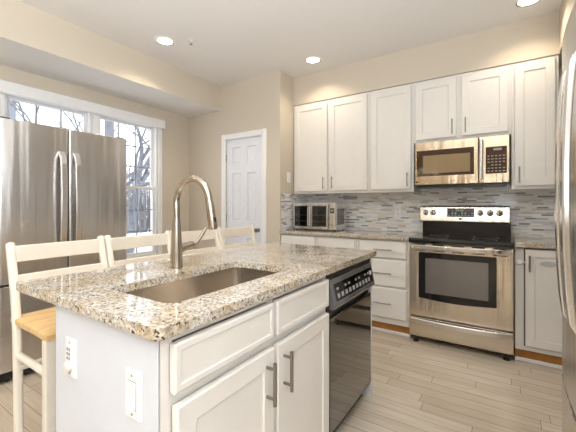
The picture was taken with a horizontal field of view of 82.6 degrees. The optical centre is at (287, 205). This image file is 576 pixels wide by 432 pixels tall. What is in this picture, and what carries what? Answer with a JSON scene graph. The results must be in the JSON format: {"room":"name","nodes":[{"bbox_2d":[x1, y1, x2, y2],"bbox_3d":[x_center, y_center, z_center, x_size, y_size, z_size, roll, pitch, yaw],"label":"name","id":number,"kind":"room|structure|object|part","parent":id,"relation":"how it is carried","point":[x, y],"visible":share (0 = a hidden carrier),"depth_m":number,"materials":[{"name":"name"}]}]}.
{"room":"kitchen","nodes":[
{"label":"kitchen","id":0,"kind":"room"},
{"bbox_2d":[0,64,188,253],"bbox_3d":[-3.286,-0.170,1.780,0.150,2.740,8.290,0,0,33],"label":"wall","id":1,"kind":"structure","parent":0,"point":[175,135],"depth_m":4.24,"materials":[{"name":"beige paint"}]},
{"bbox_2d":[5,94,91,132],"bbox_3d":[-2.341,-0.193,3.219,0.120,1.645,0.743,0,0,33],"label":"window","id":2,"kind":"structure","parent":1,"relation":"in","point":[87,117],"depth_m":3.25,"materials":[{"name":"white paint"}]},
{"bbox_2d":[0,93,161,254],"bbox_3d":[-2.045,-0.152,3.505,0.045,1.785,1.705,0,0,33],"label":"trim","id":3,"kind":"structure","parent":1,"relation":"attached to","point":[95,118],"depth_m":4.15,"materials":[{"name":"white paint"}]},
{"bbox_2d":[0,79,164,128],"bbox_3d":[-2.043,-1.022,3.462,0.055,0.105,1.705,0,0,33],"label":"blind valance","id":4,"kind":"object","parent":1,"relation":"attached to","point":[6,87],"visible":1,"depth_m":3.28,"materials":[{"name":"white paint"}]},
{"bbox_2d":[100,115,157,258],"bbox_3d":[-1.903,-0.193,3.890,0.120,1.645,0.735,0,0,33],"label":"window","id":5,"kind":"structure","parent":1,"relation":"in","point":[153,188],"depth_m":4.14,"materials":[{"name":"white paint"}]},
{"bbox_3d":[-1.916,-0.591,3.898,0.030,0.798,0.685,0,0,33],"label":"sash","id":6,"kind":"part","parent":5,"relation":"part of","materials":[{"name":"white paint"}]},
{"bbox_3d":[-1.887,0.184,3.879,0.030,0.832,0.685,0,0,33],"label":"sash","id":7,"kind":"part","parent":5,"relation":"part of","materials":[{"name":"white paint"}]},
{"bbox_2d":[189,70,300,249],"bbox_3d":[-0.565,-0.170,4.404,1.540,2.740,0.620,0,0,33],"label":"wall","id":8,"kind":"structure","parent":0,"point":[263,101],"depth_m":3.97,"materials":[{"name":"beige paint"}]},
{"bbox_2d":[226,136,260,244],"bbox_3d":[-0.555,0.180,4.023,0.585,2.019,0.099,0,0,33],"label":"door","id":9,"kind":"structure","parent":8,"relation":"in","point":[243,155],"depth_m":4.04,"materials":[{"name":"white paint"}]},
{"bbox_2d":[221,128,266,244],"bbox_3d":[-0.555,0.151,4.016,0.714,2.097,0.020,0,0,33],"label":"trim","id":10,"kind":"structure","parent":8,"relation":"attached to","point":[263,132],"depth_m":3.86,"materials":[{"name":"white paint"}]},
{"bbox_2d":[287,172,289,182],"bbox_3d":[0.013,-0.330,3.867,0.015,0.118,0.072,0,0,33],"label":"light switch","id":11,"kind":"object","parent":8,"relation":"attached to","point":[288,173],"visible":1,"depth_m":3.85,"materials":[{"name":"white plastic"}]},
{"bbox_2d":[0,330,561,431],"bbox_3d":[-1.276,1.260,0.469,4.950,0.120,8.290,0,0,33],"label":"floor","id":12,"kind":"structure","parent":0,"point":[426,384],"depth_m":2.09,"materials":[{"name":"brown wood"}]},
{"bbox_2d":[5,236,107,431],"bbox_3d":[-1.043,0.689,1.640,0.460,1.023,0.458,0,0,33],"label":"bar stool","id":13,"kind":"object","parent":12,"relation":"on","point":[41,323],"visible":0.58,"depth_m":1.52,"materials":[{"name":"beige wood"}]},
{"bbox_3d":[-1.290,0.689,1.548,0.148,1.023,0.034,0,0,33],"label":"leg","id":14,"kind":"part","parent":13,"relation":"part of","materials":[{"name":"beige paint"}]},
{"bbox_3d":[-1.023,0.537,1.627,0.412,0.033,0.456,0,0,33],"label":"seat","id":15,"kind":"part","parent":13,"relation":"part of","materials":[{"name":"brown wood"}]},
{"bbox_3d":[-0.984,0.876,1.351,0.044,0.648,0.040,0,0,33],"label":"leg","id":16,"kind":"part","parent":13,"relation":"part of","materials":[{"name":"beige paint"}]},
{"bbox_3d":[-1.058,0.689,1.903,0.148,1.023,0.034,0,0,33],"label":"leg","id":17,"kind":"part","parent":13,"relation":"part of","materials":[{"name":"beige paint"}]},
{"bbox_2d":[56,305,58,431],"bbox_3d":[-0.343,0.758,1.725,0.030,0.884,1.530,0,0,33],"label":"panel","id":18,"kind":"object","parent":12,"relation":"on","point":[57,307],"visible":0.02,"depth_m":1.08,"materials":[{"name":"paint"}]},
{"bbox_2d":[0,116,126,384],"bbox_3d":[-1.958,0.302,2.717,0.840,1.795,0.884,0,0,33],"label":"refrigerator","id":19,"kind":"object","parent":12,"relation":"on","point":[57,184],"visible":0.61,"depth_m":2.38,"materials":[{"name":"silver metal"}]},
{"bbox_3d":[-1.681,0.830,2.536,0.082,0.571,0.880,0,0,33],"label":"freezer drawer","id":20,"kind":"part","parent":19,"relation":"part of","materials":[{"name":"silver metal"}]},
{"bbox_3d":[-1.810,-0.025,2.340,0.080,1.110,0.411,0,0,33],"label":"door","id":21,"kind":"part","parent":19,"relation":"part of","materials":[{"name":"silver metal"}]},
{"bbox_3d":[-1.673,-0.030,2.440,0.059,0.745,0.042,0,0,33],"label":"handle","id":22,"kind":"part","parent":19,"relation":"part of","materials":[{"name":"silver metal"}]},
{"bbox_3d":[-1.618,-0.030,2.524,0.059,0.745,0.042,0,0,33],"label":"handle","id":23,"kind":"part","parent":19,"relation":"part of","materials":[{"name":"silver metal"}]},
{"bbox_3d":[-1.568,-0.025,2.711,0.080,1.110,0.463,0,0,33],"label":"door","id":24,"kind":"part","parent":19,"relation":"part of","materials":[{"name":"silver metal"}]},
{"bbox_2d":[104,230,170,266],"bbox_3d":[-0.790,0.689,2.027,0.460,1.023,0.458,0,0,33],"label":"bar stool","id":25,"kind":"object","parent":12,"relation":"on","point":[128,242],"visible":0.27,"depth_m":2.10,"materials":[{"name":"beige paint"}]},
{"bbox_3d":[-1.037,0.689,1.935,0.148,1.023,0.034,0,0,33],"label":"leg","id":26,"kind":"part","parent":25,"relation":"part of","materials":[{"name":"beige paint"}]},
{"bbox_3d":[-0.805,0.689,2.290,0.148,1.023,0.034,0,0,33],"label":"leg","id":27,"kind":"part","parent":25,"relation":"part of","materials":[{"name":"beige paint"}]},
{"bbox_2d":[59,276,328,431],"bbox_3d":[-0.259,0.758,1.286,0.590,0.884,0.895,0,0,33],"label":"base cabinet","id":28,"kind":"object","parent":12,"relation":"on","point":[265,367],"depth_m":0.99,"materials":[{"name":"white paint"}]},
{"bbox_2d":[62,336,77,378],"bbox_3d":[-0.678,0.472,1.012,0.072,0.116,0.023,0,0,33],"label":"outlet","id":29,"kind":"object","parent":28,"relation":"attached to","point":[70,367],"visible":1,"depth_m":1.00,"materials":[{"name":"white plastic"}]},
{"bbox_3d":[-0.530,0.758,0.931,0.522,0.884,0.004,0,0,33],"label":"island end panel","id":30,"kind":"part","parent":28,"relation":"part of","materials":[{"name":"white wood"}]},
{"bbox_2d":[125,367,141,422],"bbox_3d":[-0.397,0.482,0.833,0.072,0.120,0.015,0,0,33],"label":"light switch","id":31,"kind":"object","parent":28,"relation":"attached to","point":[133,379],"visible":1,"depth_m":0.82,"materials":[{"name":"white plastic"}]},
{"bbox_2d":[16,242,375,340],"bbox_3d":[-0.227,0.301,1.652,0.863,0.030,1.585,0,0,33],"label":"countertop","id":32,"kind":"structure","parent":28,"relation":"on","point":[100,295],"depth_m":1.20,"materials":[{"name":"beige stone"}]},
{"bbox_2d":[170,175,216,268],"bbox_3d":[-0.375,0.076,1.507,0.282,0.420,0.213,0,0,33],"label":"faucet","id":33,"kind":"object","parent":32,"relation":"on","point":[176,256],"visible":1,"depth_m":1.48,"materials":[{"name":"silver metal"}]},
{"bbox_3d":[-0.421,-0.036,1.445,0.245,0.194,0.031,0,0,33],"label":"spout","id":34,"kind":"part","parent":33,"relation":"part of","materials":[{"name":"silver metal"}]},
{"bbox_3d":[-0.459,0.166,1.584,0.036,0.112,0.175,0,0,33],"label":"lever","id":35,"kind":"part","parent":33,"relation":"part of","materials":[{"name":"silver metal"}]},
{"bbox_2d":[125,267,289,341],"bbox_3d":[-0.302,0.413,1.317,0.385,0.195,0.704,0,0,33],"label":"sink","id":36,"kind":"object","parent":32,"relation":"in","point":[192,287],"visible":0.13,"depth_m":1.46,"materials":[{"name":"silver metal"}]},
{"bbox_3d":[-0.169,0.402,0.977,0.020,0.123,0.416,0,0,33],"label":"false drawer","id":37,"kind":"part","parent":28,"relation":"part of","materials":[{"name":"white paint"}]},
{"bbox_3d":[-0.167,0.790,0.979,0.020,0.589,0.410,0,0,33],"label":"door","id":38,"kind":"part","parent":28,"relation":"part of","materials":[{"name":"white paint"}]},
{"bbox_3d":[-0.055,0.596,1.096,0.042,0.142,0.013,0,0,33],"label":"handle","id":39,"kind":"part","parent":28,"relation":"part of","materials":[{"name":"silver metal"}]},
{"bbox_3d":[0.002,0.596,1.183,0.042,0.142,0.013,0,0,33],"label":"handle","id":40,"kind":"part","parent":28,"relation":"part of","materials":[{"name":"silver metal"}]},
{"bbox_3d":[0.069,0.402,1.342,0.020,0.123,0.413,0,0,33],"label":"false drawer","id":41,"kind":"part","parent":28,"relation":"part of","materials":[{"name":"white paint"}]},
{"bbox_3d":[0.070,0.790,1.342,0.020,0.589,0.413,0,0,33],"label":"door","id":42,"kind":"part","parent":28,"relation":"part of","materials":[{"name":"white paint"}]},
{"bbox_2d":[170,228,221,254],"bbox_3d":[-0.539,0.689,2.413,0.460,1.023,0.458,0,0,33],"label":"bar stool","id":43,"kind":"object","parent":12,"relation":"on","point":[188,236],"visible":0.16,"depth_m":2.54,"materials":[{"name":"beige paint"}]},
{"bbox_3d":[-0.554,0.689,2.676,0.148,1.023,0.034,0,0,33],"label":"leg","id":44,"kind":"part","parent":43,"relation":"part of","materials":[{"name":"beige paint"}]},
{"bbox_2d":[217,224,256,248],"bbox_3d":[-0.288,0.689,2.798,0.460,1.023,0.458,0,0,33],"label":"bar stool","id":45,"kind":"object","parent":12,"relation":"on","point":[237,231],"visible":0.29,"depth_m":2.90,"materials":[{"name":"beige paint"}]},
{"bbox_3d":[-0.534,0.689,2.706,0.148,1.023,0.034,0,0,33],"label":"leg","id":46,"kind":"part","parent":45,"relation":"part of","materials":[{"name":"beige paint"}]},
{"bbox_3d":[-0.302,0.689,3.061,0.148,1.023,0.034,0,0,33],"label":"leg","id":47,"kind":"part","parent":45,"relation":"part of","materials":[{"name":"beige paint"}]},
{"bbox_2d":[281,234,358,248],"bbox_3d":[0.457,0.759,3.709,0.925,0.882,0.668,0,0,33],"label":"base cabinet","id":48,"kind":"object","parent":12,"relation":"on","point":[327,241],"visible":0.02,"depth_m":3.43,"materials":[{"name":"white paint"}]},
{"bbox_3d":[0.107,0.411,3.595,0.430,0.158,0.020,0,0,33],"label":"drawer","id":49,"kind":"part","parent":48,"relation":"part of","materials":[{"name":"white paint"}]},
{"bbox_3d":[0.488,0.411,3.346,0.420,0.158,0.020,0,0,33],"label":"drawer","id":50,"kind":"part","parent":48,"relation":"part of","materials":[{"name":"white paint"}]},
{"bbox_2d":[279,229,422,240],"bbox_3d":[0.665,0.301,3.579,1.404,0.031,0.641,0,0,33],"label":"countertop","id":51,"kind":"structure","parent":48,"relation":"on","point":[369,234],"depth_m":3.36,"materials":[{"name":"beige stone"}]},
{"bbox_2d":[293,203,346,230],"bbox_3d":[0.364,0.129,3.850,0.556,0.315,0.354,0,0,33],"label":"toaster oven","id":52,"kind":"object","parent":51,"relation":"on","point":[319,216],"visible":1,"depth_m":3.72,"materials":[{"name":"silver metal"}]},
{"bbox_3d":[0.160,0.123,3.825,0.230,0.281,0.017,0,0,33],"label":"door","id":53,"kind":"part","parent":52,"relation":"part of","materials":[{"name":"silver metal"}]},
{"bbox_3d":[0.159,0.123,3.825,0.182,0.233,0.004,0,0,33],"label":"pane","id":54,"kind":"part","parent":52,"relation":"part of","materials":[{"name":"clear glass"}]},
{"bbox_3d":[0.353,0.123,3.698,0.178,0.233,0.004,0,0,33],"label":"pane","id":55,"kind":"part","parent":52,"relation":"part of","materials":[{"name":"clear glass"}]},
{"bbox_3d":[0.353,0.123,3.699,0.226,0.281,0.017,0,0,33],"label":"door","id":56,"kind":"part","parent":52,"relation":"part of","materials":[{"name":"silver metal"}]},
{"bbox_3d":[0.489,0.122,3.614,0.078,0.287,0.011,0,0,33],"label":"control panel","id":57,"kind":"part","parent":52,"relation":"part of","materials":[{"name":"silver metal"}]},
{"bbox_2d":[337,209,342,224],"bbox_3d":[0.596,0.126,3.699,0.002,0.180,0.186,0,0,33],"label":"vent","id":58,"kind":"object","parent":52,"relation":"attached to","point":[339,211],"depth_m":3.68,"materials":[{"name":"grey metal"}]},
{"bbox_2d":[326,258,374,431],"bbox_3d":[0.150,0.760,1.925,0.531,0.880,0.612,0,0,33],"label":"dishwasher","id":59,"kind":"object","parent":12,"relation":"on","point":[349,308],"visible":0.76,"depth_m":1.75,"materials":[{"name":"black plastic"}]},
{"bbox_3d":[0.297,1.153,1.832,0.020,0.095,0.597,0,0,33],"label":"kick plate","id":60,"kind":"part","parent":59,"relation":"part of","materials":[{"name":"black plastic"}]},
{"bbox_3d":[0.344,0.820,1.815,0.036,0.560,0.580,0,0,33],"label":"door","id":61,"kind":"part","parent":59,"relation":"part of","materials":[{"name":"metal"}]},
{"bbox_3d":[0.354,0.428,1.808,0.061,0.146,0.580,0,0,33],"label":"control panel","id":62,"kind":"part","parent":59,"relation":"part of","materials":[{"name":"silver metal"}]},
{"bbox_2d":[362,258,371,396],"bbox_3d":[0.304,0.758,2.205,0.526,0.884,0.018,0,0,33],"label":"panel","id":63,"kind":"object","parent":12,"relation":"on","point":[368,391],"visible":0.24,"depth_m":2.06,"materials":[{"name":"paint"}]},
{"bbox_2d":[359,238,410,336],"bbox_3d":[1.049,0.759,3.325,0.483,0.882,0.663,0,0,33],"label":"base cabinet","id":64,"kind":"object","parent":12,"relation":"on","point":[390,265],"visible":0.7,"depth_m":3.04,"materials":[{"name":"white paint"}]},
{"bbox_3d":[0.887,0.412,3.086,0.443,0.160,0.020,0,0,33],"label":"drawer","id":65,"kind":"part","parent":64,"relation":"part of","materials":[{"name":"white paint"}]},
{"bbox_3d":[0.887,0.910,3.086,0.443,0.280,0.020,0,0,33],"label":"drawer","id":66,"kind":"part","parent":64,"relation":"part of","materials":[{"name":"white paint"}]},
{"bbox_3d":[0.887,0.631,3.086,0.443,0.247,0.020,0,0,33],"label":"drawer","id":67,"kind":"part","parent":64,"relation":"part of","materials":[{"name":"white paint"}]},
{"bbox_3d":[0.911,1.187,3.114,0.483,0.026,0.018,0,0,33],"label":"shoe molding","id":68,"kind":"part","parent":64,"relation":"part of","materials":[{"name":"white paint"}]},
{"bbox_2d":[409,206,513,360],"bbox_3d":[1.549,0.602,2.952,0.788,1.196,0.702,0,0,33],"label":"range","id":69,"kind":"object","parent":12,"relation":"on","point":[461,265],"visible":1,"depth_m":2.73,"materials":[{"name":"silver metal"}]},
{"bbox_3d":[1.387,1.004,2.687,0.747,0.042,0.051,0,0,33],"label":"handle","id":70,"kind":"part","parent":69,"relation":"part of","materials":[{"name":"silver metal"}]},
{"bbox_3d":[1.407,0.650,2.717,0.762,0.630,0.042,0,0,33],"label":"oven door","id":71,"kind":"part","parent":69,"relation":"part of","materials":[{"name":"silver metal"}]},
{"bbox_3d":[1.383,0.358,2.681,0.736,0.036,0.066,0,0,33],"label":"handle","id":72,"kind":"part","parent":69,"relation":"part of","materials":[{"name":"silver metal"}]},
{"bbox_2d":[409,233,513,243],"bbox_3d":[1.552,0.295,2.941,0.770,0.018,0.578,0,0,33],"label":"cooktop","id":73,"kind":"object","parent":69,"relation":"in","point":[429,238],"depth_m":2.83,"materials":[{"name":"black glass"}]},
{"bbox_3d":[1.407,1.060,2.718,0.762,0.171,0.040,0,0,33],"label":"storage drawer","id":74,"kind":"part","parent":69,"relation":"part of","materials":[{"name":"silver metal"}]},
{"bbox_3d":[1.931,0.072,2.993,0.055,0.055,0.032,0,0,33],"label":"knob","id":75,"kind":"part","parent":69,"relation":"part of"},
{"bbox_2d":[514,245,561,369],"bbox_3d":[2.283,0.759,2.516,0.907,0.882,0.668,0,0,33],"label":"base cabinet","id":76,"kind":"object","parent":12,"relation":"on","point":[537,310],"visible":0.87,"depth_m":2.45,"materials":[{"name":"white paint"}]},
{"bbox_2d":[516,259,524,264],"bbox_3d":[1.780,0.435,2.507,0.056,0.039,0.025,0,0,33],"label":"child lock","id":77,"kind":"object","parent":76,"relation":"attached to","point":[519,262],"visible":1,"depth_m":2.51,"materials":[{"name":"white plastic"}]},
{"bbox_3d":[1.806,0.435,2.452,0.012,0.120,0.039,0,0,33],"label":"handle","id":78,"kind":"part","parent":76,"relation":"part of","materials":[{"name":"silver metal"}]},
{"bbox_2d":[513,236,555,248],"bbox_3d":[2.290,0.301,2.519,0.916,0.031,0.641,0,0,33],"label":"countertop","id":79,"kind":"structure","parent":76,"relation":"on","point":[527,242],"depth_m":2.53,"materials":[{"name":"beige stone"}]},
{"bbox_3d":[2.147,1.187,2.308,0.907,0.026,0.018,0,0,33],"label":"shoe molding","id":80,"kind":"part","parent":76,"relation":"part of","materials":[{"name":"white paint"}]},
{"bbox_3d":[1.967,0.699,2.381,0.397,0.733,0.020,0,0,33],"label":"door","id":81,"kind":"part","parent":76,"relation":"part of","materials":[{"name":"white paint"}]},
{"bbox_2d":[555,2,575,431],"bbox_3d":[1.055,0.302,0.625,0.840,1.795,0.900,0,0,33],"label":"refrigerator","id":82,"kind":"object","parent":12,"relation":"on","point":[565,145],"visible":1,"depth_m":0.88,"materials":[{"name":"silver metal"}]},
{"bbox_3d":[0.755,-0.030,0.880,0.059,0.745,0.042,0,0,33],"label":"handle","id":83,"kind":"part","parent":82,"relation":"part of","materials":[{"name":"silver metal"}]},
{"bbox_3d":[0.701,-0.030,0.796,0.059,0.745,0.042,0,0,33],"label":"handle","id":84,"kind":"part","parent":82,"relation":"part of","materials":[{"name":"silver metal"}]},
{"bbox_3d":[0.778,0.862,0.806,0.082,0.506,0.900,0,0,33],"label":"freezer drawer","id":85,"kind":"part","parent":82,"relation":"part of","materials":[{"name":"silver metal"}]},
{"bbox_3d":[0.902,0.007,0.995,0.080,1.175,0.447,0,0,33],"label":"door","id":86,"kind":"part","parent":82,"relation":"part of","materials":[{"name":"silver metal"}]},
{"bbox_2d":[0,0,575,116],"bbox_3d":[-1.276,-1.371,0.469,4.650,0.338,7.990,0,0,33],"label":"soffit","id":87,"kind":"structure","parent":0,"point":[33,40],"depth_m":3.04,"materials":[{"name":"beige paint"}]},
{"bbox_2d":[18,0,561,85],"bbox_3d":[-1.276,-1.600,0.469,4.950,0.120,8.290,0,0,33],"label":"ceiling","id":88,"kind":"structure","parent":0,"point":[235,40],"depth_m":2.79,"materials":[{"name":"white paint"}]},
{"bbox_2d":[154,36,175,45],"bbox_3d":[-1.152,-1.536,3.072,0.196,0.009,0.196,0,0,33],"label":"recessed light","id":89,"kind":"object","parent":88,"relation":"in","point":[161,40],"visible":1,"depth_m":3.06,"materials":[{"name":"white glass"}]},
{"bbox_2d":[304,56,321,63],"bbox_3d":[0.265,-1.536,3.474,0.196,0.009,0.196,0,0,33],"label":"recessed light","id":90,"kind":"object","parent":88,"relation":"in","point":[310,59],"visible":1,"depth_m":3.47,"materials":[{"name":"white glass"}]},
{"bbox_2d":[513,0,541,7],"bbox_3d":[1.807,-1.536,2.459,0.196,0.009,0.196,0,0,33],"label":"recessed light","id":91,"kind":"object","parent":88,"relation":"in","point":[517,3],"visible":1,"depth_m":2.50,"materials":[{"name":"white glass"}]},
{"bbox_2d":[376,67,561,237],"bbox_3d":[1.011,-0.170,3.836,4.800,2.740,0.150,0,0,33],"label":"wall","id":92,"kind":"structure","parent":0,"point":[560,68],"depth_m":3.05,"materials":[{"name":"beige paint"}]},
{"bbox_2d":[294,92,374,194],"bbox_3d":[0.539,-0.667,3.818,0.943,1.062,0.378,0,0,33],"label":"upper cabinet","id":93,"kind":"object","parent":92,"relation":"attached to","point":[332,136],"visible":0.94,"depth_m":3.66,"materials":[{"name":"white paint"}]},
{"bbox_3d":[0.263,-0.667,3.824,0.430,1.010,0.020,0,0,33],"label":"door","id":94,"kind":"part","parent":93,"relation":"part of","materials":[{"name":"white paint"}]},
{"bbox_3d":[0.649,-0.667,3.572,0.438,1.010,0.020,0,0,33],"label":"door","id":95,"kind":"part","parent":93,"relation":"part of","materials":[{"name":"white paint"}]},
{"bbox_2d":[370,83,420,192],"bbox_3d":[1.119,-0.667,3.439,0.440,1.062,0.378,0,0,33],"label":"upper cabinet","id":96,"kind":"object","parent":92,"relation":"attached to","point":[392,146],"visible":0.91,"depth_m":3.31,"materials":[{"name":"white paint"}]},
{"bbox_2d":[395,206,400,216],"bbox_3d":[1.208,0.067,3.602,0.072,0.118,0.010,0,0,33],"label":"outlet","id":97,"kind":"object","parent":92,"relation":"attached to","point":[397,208],"visible":1,"depth_m":3.60,"materials":[{"name":"white plastic"}]},
{"bbox_2d":[281,184,554,237],"bbox_3d":[1.389,0.043,3.144,3.110,0.486,0.595,0,0,33],"label":"backsplash","id":98,"kind":"structure","parent":92,"relation":"attached to","point":[532,212],"depth_m":3.47,"materials":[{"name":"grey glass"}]},
{"bbox_2d":[414,64,510,143],"bbox_3d":[1.634,-0.900,3.103,0.787,0.595,0.378,0,0,33],"label":"upper cabinet","id":99,"kind":"object","parent":92,"relation":"attached to","point":[475,103],"visible":0.94,"depth_m":2.95,"materials":[{"name":"white paint"}]},
{"bbox_3d":[1.388,-0.900,3.090,0.353,0.544,0.020,0,0,33],"label":"door","id":100,"kind":"part","parent":99,"relation":"part of","materials":[{"name":"white paint"}]},
{"bbox_2d":[415,134,509,188],"bbox_3d":[1.621,-0.385,3.075,0.755,0.430,0.440,0,0,33],"label":"microwave","id":101,"kind":"object","parent":99,"relation":"attached to","point":[484,161],"visible":1,"depth_m":2.92,"materials":[{"name":"silver metal"}]},
{"bbox_3d":[1.445,-0.394,3.010,0.526,0.404,0.038,0,0,33],"label":"door","id":102,"kind":"part","parent":101,"relation":"part of","materials":[{"name":"silver metal"}]},
{"bbox_3d":[1.662,-0.398,2.821,0.029,0.335,0.059,0,0,33],"label":"handle","id":103,"kind":"part","parent":101,"relation":"part of","materials":[{"name":"silver metal"}]},
{"bbox_3d":[1.718,-0.900,2.874,0.353,0.544,0.020,0,0,33],"label":"door","id":104,"kind":"part","parent":99,"relation":"part of","materials":[{"name":"white paint"}]},
{"bbox_2d":[511,55,558,190],"bbox_3d":[2.094,-0.667,2.803,0.310,1.062,0.378,0,0,33],"label":"upper cabinet","id":105,"kind":"object","parent":92,"relation":"attached to","point":[534,83],"visible":0.88,"depth_m":2.69,"materials":[{"name":"white paint"}]},
{"label":"outside","id":106,"kind":"structure","parent":0,"visible":0},
{"bbox_2d":[134,229,149,252],"bbox_3d":[-28.173,2.750,24.356,66.190,0.100,90.000,0,0,33],"label":"ground","id":107,"kind":"structure","parent":106,"point":[141,249],"depth_m":20.08,"materials":[{"name":"white snow"}]},
{"bbox_2d":[9,100,17,119],"bbox_3d":[-30.617,-4.200,33.594,6.400,13.800,3.200,0,0,33],"label":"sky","id":108,"kind":"structure","parent":107,"relation":"on","point":[12,112],"depth_m":32.80,"materials":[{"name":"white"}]},
{"bbox_2d":[9,100,79,130],"bbox_3d":[-8.238,-1.715,8.844,4.487,8.840,5.303,0,0,33],"label":"bare tree","id":109,"kind":"object","parent":107,"relation":"on","point":[19,108],"visible":0.06,"depth_m":8.38,"materials":[{"name":"grey plant"}]},
{"bbox_2d":[47,108,149,252],"bbox_3d":[-6.112,-1.973,13.106,5.826,9.382,6.089,0,0,33],"label":"bare tree","id":110,"kind":"object","parent":107,"relation":"on","point":[142,155],"visible":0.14,"depth_m":13.11,"materials":[{"name":"grey plant"}]},
{"bbox_2d":[101,120,149,195],"bbox_3d":[-3.616,-1.152,7.864,2.539,7.710,3.938,0,0,-25],"label":"bare tree","id":111,"kind":"object","parent":107,"relation":"on","point":[109,130],"visible":0.13,"depth_m":7.50,"materials":[{"name":"grey plant"}]},
{"bbox_2d":[127,157,149,233],"bbox_3d":[-12.680,-0.500,31.937,18.151,6.418,41.864,0,0,33],"label":"woods","id":112,"kind":"object","parent":107,"relation":"on","point":[143,223],"visible":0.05,"depth_m":28.48,"materials":[{"name":"grey plant"}]},
{"bbox_2d":[127,232,149,253],"bbox_3d":[-2.729,1.625,6.796,0.180,2.150,4.400,0,0,33],"label":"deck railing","id":113,"kind":"object","parent":107,"relation":"on","point":[145,233],"visible":0.02,"depth_m":6.42,"materials":[{"name":"white wood"}]}
]}

